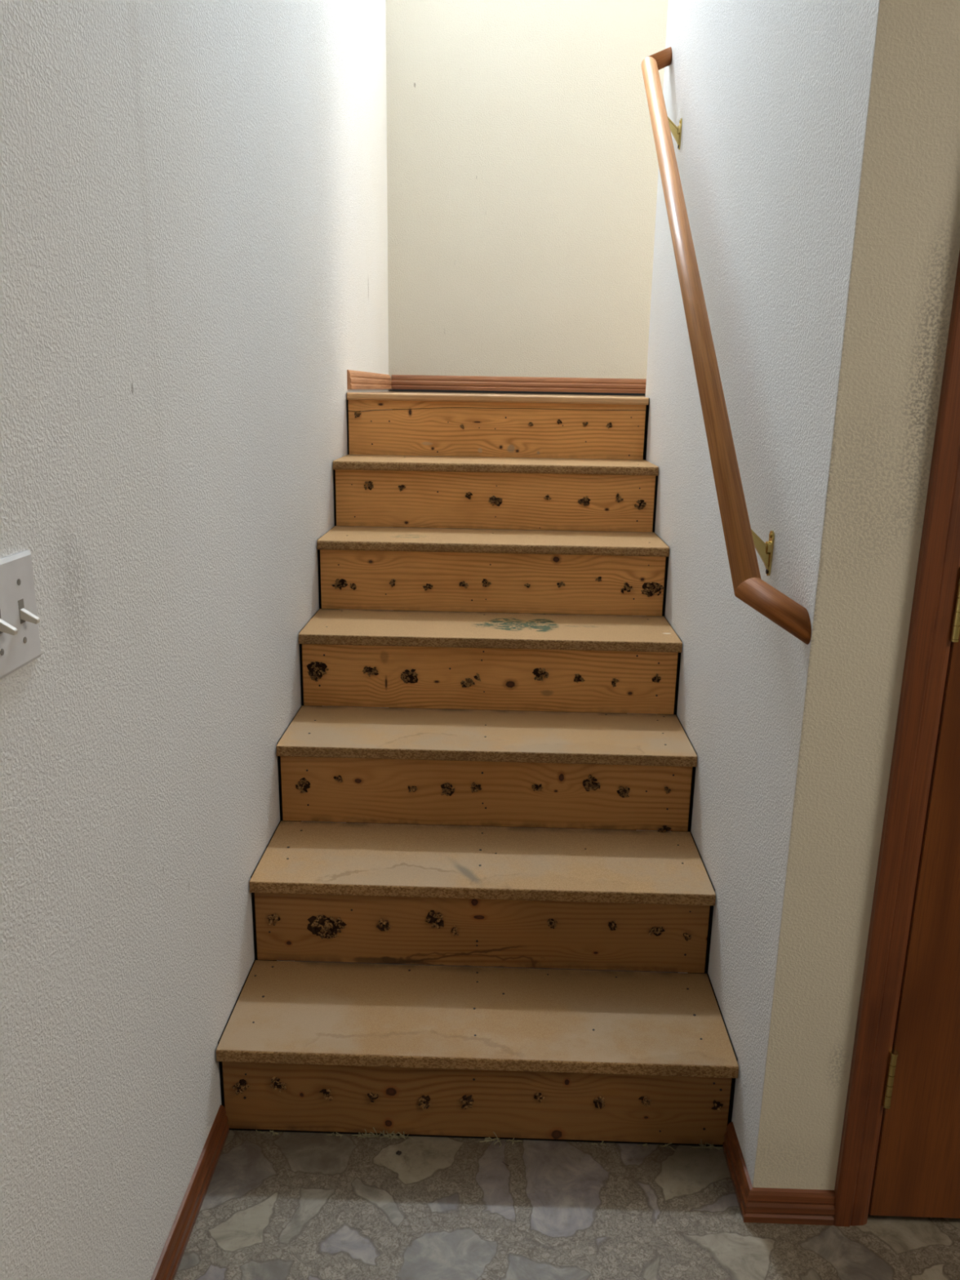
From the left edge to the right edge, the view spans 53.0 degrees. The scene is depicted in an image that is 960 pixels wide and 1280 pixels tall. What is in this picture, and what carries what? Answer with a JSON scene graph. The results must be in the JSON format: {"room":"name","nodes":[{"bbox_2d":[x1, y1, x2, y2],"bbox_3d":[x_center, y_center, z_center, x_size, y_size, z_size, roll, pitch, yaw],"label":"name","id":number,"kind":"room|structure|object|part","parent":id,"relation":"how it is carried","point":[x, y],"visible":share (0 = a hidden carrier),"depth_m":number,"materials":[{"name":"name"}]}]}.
{"room":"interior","nodes":[
{"label":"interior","id":0,"kind":"room"},
{"bbox_2d":[0,0,393,1279],"bbox_3d":[-0.506,-0.994,1.002,0.120,4.150,6.080,1,15,1],"label":"wall","id":1,"kind":"structure","parent":0,"point":[193,205],"depth_m":1.35,"materials":[{"name":"white paint"}]},
{"bbox_2d":[0,549,41,679],"bbox_3d":[-0.458,-0.023,0.949,0.022,0.114,0.116,1,15,1],"label":"light switch","id":2,"kind":"object","parent":1,"relation":"attached to","point":[20,638],"visible":1,"depth_m":0.96,"materials":[{"name":"white plastic"}]},
{"bbox_2d":[150,1104,229,1279],"bbox_3d":[-0.510,1.290,0.161,0.014,0.058,3.299,1,15,1],"label":"baseboard","id":3,"kind":"structure","parent":1,"relation":"attached to","point":[168,1263],"depth_m":1.57,"materials":[{"name":"brown wood"}]},
{"bbox_2d":[346,369,391,389],"bbox_3d":[-0.387,-0.937,3.476,0.014,0.058,1.074,1,15,1],"label":"baseboard","id":4,"kind":"structure","parent":1,"relation":"attached to","point":[356,380],"depth_m":3.31,"materials":[{"name":"brown wood"}]},
{"bbox_2d":[358,391,645,397],"bbox_3d":[0.939,-0.879,3.555,2.663,0.030,1.121,1,15,1],"label":"floor","id":5,"kind":"structure","parent":0,"point":[358,392],"depth_m":3.51,"materials":[{"name":"brown wood"}]},
{"bbox_2d":[386,0,668,378],"bbox_3d":[1.035,-2.376,3.679,2.783,2.781,0.120,1,15,1],"label":"wall","id":6,"kind":"structure","parent":0,"point":[522,165],"depth_m":3.79,"materials":[{"name":"white paint"}]},
{"bbox_2d":[391,374,646,393],"bbox_3d":[0.952,-1.041,3.961,2.640,0.058,0.014,1,15,1],"label":"baseboard","id":7,"kind":"structure","parent":6,"relation":"attached to","point":[397,381],"depth_m":3.98,"materials":[{"name":"brown wood"}]},
{"bbox_2d":[173,1129,959,1279],"bbox_3d":[0.796,1.366,0.166,2.900,0.050,3.340,1,15,1],"label":"floor","id":8,"kind":"structure","parent":0,"point":[283,1206],"depth_m":1.58,"materials":[{"name":"stone"}]},
{"bbox_2d":[216,392,738,1151],"bbox_3d":[0.025,0.052,2.460,0.925,1.307,1.838,1,15,1],"label":"staircase","id":9,"kind":"structure","parent":8,"relation":"on","point":[368,1048],"depth_m":2.12,"materials":[{"name":"brown wood"}]},
{"bbox_2d":[640,0,879,1185],"bbox_3d":[0.567,-1.251,1.956,0.120,4.100,1.806,1,15,1],"label":"wall","id":10,"kind":"structure","parent":0,"point":[771,97],"depth_m":1.67,"materials":[{"name":"white paint"}]},
{"bbox_2d":[640,46,811,644],"bbox_3d":[0.453,-0.828,2.035,0.091,1.278,1.739,1,15,1],"label":"handrail","id":11,"kind":"object","parent":10,"relation":"attached to","point":[741,541],"visible":1,"depth_m":1.67,"materials":[{"name":"brown wood"}]},
{"bbox_3d":[0.481,-1.324,2.486,0.074,0.085,0.011,1,15,1],"label":"bracket arm","id":12,"kind":"part","parent":11,"relation":"part of","materials":[{"name":"gold metal"}]},
{"bbox_3d":[0.428,-0.815,2.015,0.042,0.042,1.900,1,52,1],"label":"rail","id":13,"kind":"part","parent":11,"relation":"part of","materials":[{"name":"brown wood"}]},
{"bbox_3d":[0.434,-0.156,1.558,0.074,0.085,0.011,1,15,1],"label":"bracket arm","id":14,"kind":"part","parent":11,"relation":"part of","materials":[{"name":"gold metal"}]},
{"bbox_2d":[722,1121,835,1225],"bbox_3d":[0.511,0.915,1.657,0.147,0.058,0.160,1,15,1],"label":"baseboard","id":15,"kind":"structure","parent":10,"relation":"attached to","point":[757,1205],"depth_m":1.58,"materials":[{"name":"brown wood"}]},
{"bbox_2d":[752,0,959,1190],"bbox_3d":[1.389,-0.214,1.325,1.836,2.440,0.110,1,15,1],"label":"wall","id":16,"kind":"structure","parent":0,"point":[906,246],"depth_m":1.32,"materials":[{"name":"white paint"}]},
{"bbox_2d":[833,249,959,1226],"bbox_3d":[1.037,-0.038,1.317,0.876,2.092,0.014,1,15,1],"label":"trim","id":17,"kind":"structure","parent":16,"relation":"attached to","point":[928,644],"depth_m":1.39,"materials":[{"name":"brown wood"}]},
{"bbox_2d":[868,568,959,1217],"bbox_3d":[1.033,-0.019,1.337,0.762,2.019,0.048,1,15,1],"label":"door","id":18,"kind":"structure","parent":16,"relation":"in","point":[917,1174],"depth_m":1.50,"materials":[{"name":"brown wood"}]}
]}

